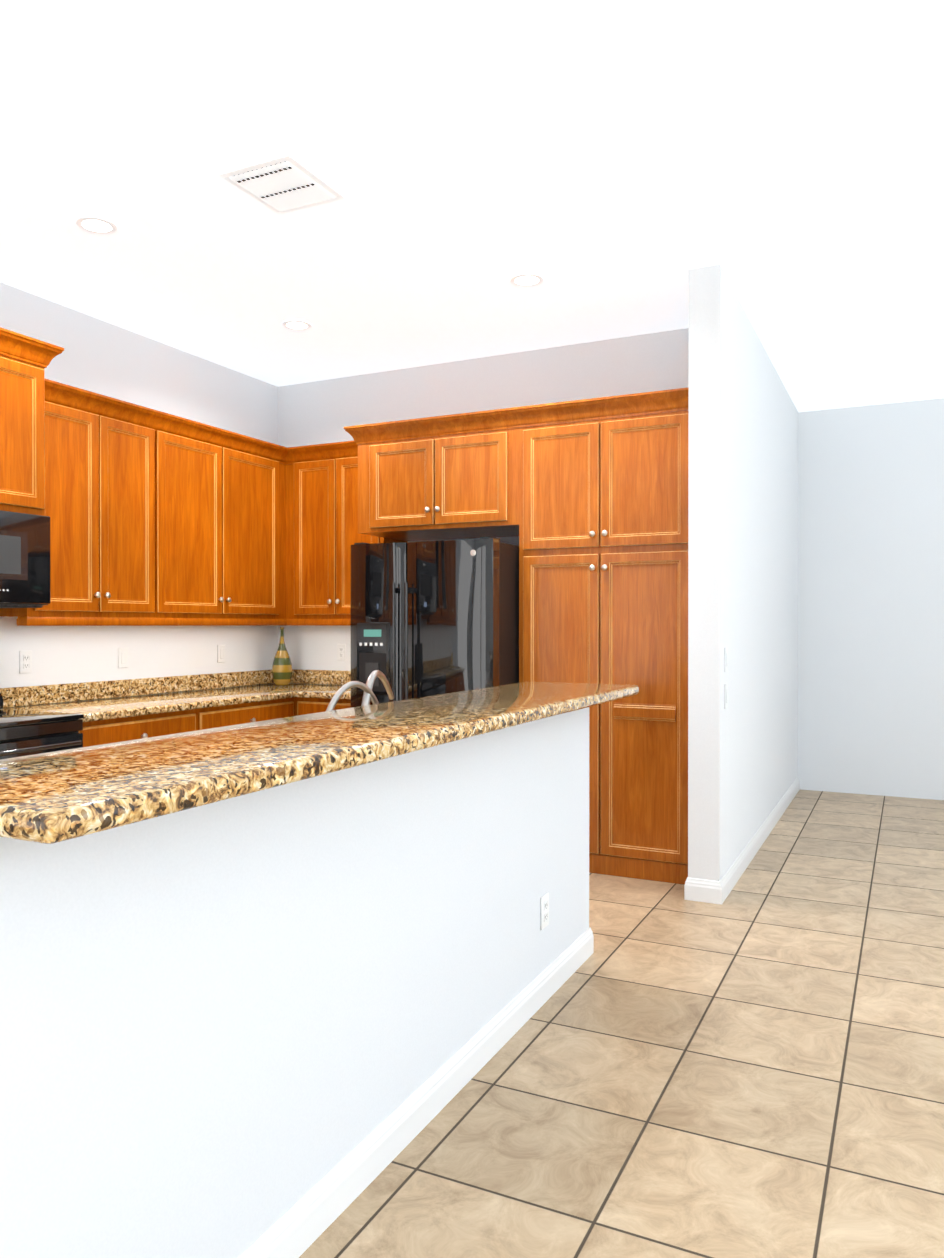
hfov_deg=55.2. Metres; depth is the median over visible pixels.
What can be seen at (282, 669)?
decorative bottle
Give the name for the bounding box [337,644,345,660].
outlet
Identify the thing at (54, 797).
countertop
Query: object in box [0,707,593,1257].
wall
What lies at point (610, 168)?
ceiling
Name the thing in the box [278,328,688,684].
wall
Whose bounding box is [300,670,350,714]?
base cabinet
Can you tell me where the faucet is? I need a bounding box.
[326,670,393,710]
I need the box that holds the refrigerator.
[351,536,518,707]
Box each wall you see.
[0,282,277,687]
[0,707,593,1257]
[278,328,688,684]
[684,264,799,904]
[798,398,943,799]
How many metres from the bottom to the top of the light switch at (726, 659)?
0.120 m
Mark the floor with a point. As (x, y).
(753, 1066)
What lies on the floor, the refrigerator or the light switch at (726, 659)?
the refrigerator
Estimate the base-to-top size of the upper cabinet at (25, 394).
0.800 m
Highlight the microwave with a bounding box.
[0,510,49,607]
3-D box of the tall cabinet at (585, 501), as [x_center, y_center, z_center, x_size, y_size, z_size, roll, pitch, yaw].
[0.832,0.043,5.086,0.979,2.530,0.629,0,0,26]
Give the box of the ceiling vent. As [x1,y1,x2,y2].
[219,154,345,213]
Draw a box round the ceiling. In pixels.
[0,0,943,411]
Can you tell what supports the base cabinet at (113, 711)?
on the floor
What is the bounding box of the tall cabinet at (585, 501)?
[516,387,688,883]
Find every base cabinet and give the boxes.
[0,669,319,746]
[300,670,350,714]
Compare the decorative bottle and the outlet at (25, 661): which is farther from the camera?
the decorative bottle
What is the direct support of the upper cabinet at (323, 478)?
attached to the wall at (320, 412)
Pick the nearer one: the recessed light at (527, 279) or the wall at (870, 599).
the recessed light at (527, 279)
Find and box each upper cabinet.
[0,327,51,518]
[0,381,159,618]
[160,411,287,622]
[288,441,406,622]
[352,407,519,540]
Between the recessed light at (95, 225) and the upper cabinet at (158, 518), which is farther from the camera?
the upper cabinet at (158, 518)
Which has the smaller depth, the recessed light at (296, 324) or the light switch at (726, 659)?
the light switch at (726, 659)
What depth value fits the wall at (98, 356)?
5.32 m
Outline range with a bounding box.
[0,694,83,759]
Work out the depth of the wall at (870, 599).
7.07 m
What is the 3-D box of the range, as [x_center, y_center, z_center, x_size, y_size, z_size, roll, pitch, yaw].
[-2.227,0.725,3.935,0.716,1.176,0.785,0,0,26]
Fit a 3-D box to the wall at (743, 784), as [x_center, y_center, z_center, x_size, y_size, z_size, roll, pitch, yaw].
[1.840,-0.220,5.834,0.178,3.050,3.344,0,0,26]
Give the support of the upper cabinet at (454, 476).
attached to the wall at (320, 412)
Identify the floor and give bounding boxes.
[299,790,943,1257]
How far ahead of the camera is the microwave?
4.12 m
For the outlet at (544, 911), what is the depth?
3.19 m
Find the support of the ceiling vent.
in the ceiling
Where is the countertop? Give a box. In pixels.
[0,682,638,843]
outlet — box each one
[19,651,31,672]
[118,648,127,667]
[217,645,224,662]
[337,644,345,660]
[540,892,548,929]
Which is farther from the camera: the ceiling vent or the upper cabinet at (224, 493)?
the upper cabinet at (224, 493)
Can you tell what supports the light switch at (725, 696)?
in the wall at (743, 784)
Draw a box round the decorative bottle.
[272,627,291,684]
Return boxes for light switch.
[724,647,727,671]
[724,684,727,708]
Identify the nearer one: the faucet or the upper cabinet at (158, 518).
the faucet
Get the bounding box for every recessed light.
[75,216,117,233]
[282,320,311,329]
[510,273,543,286]

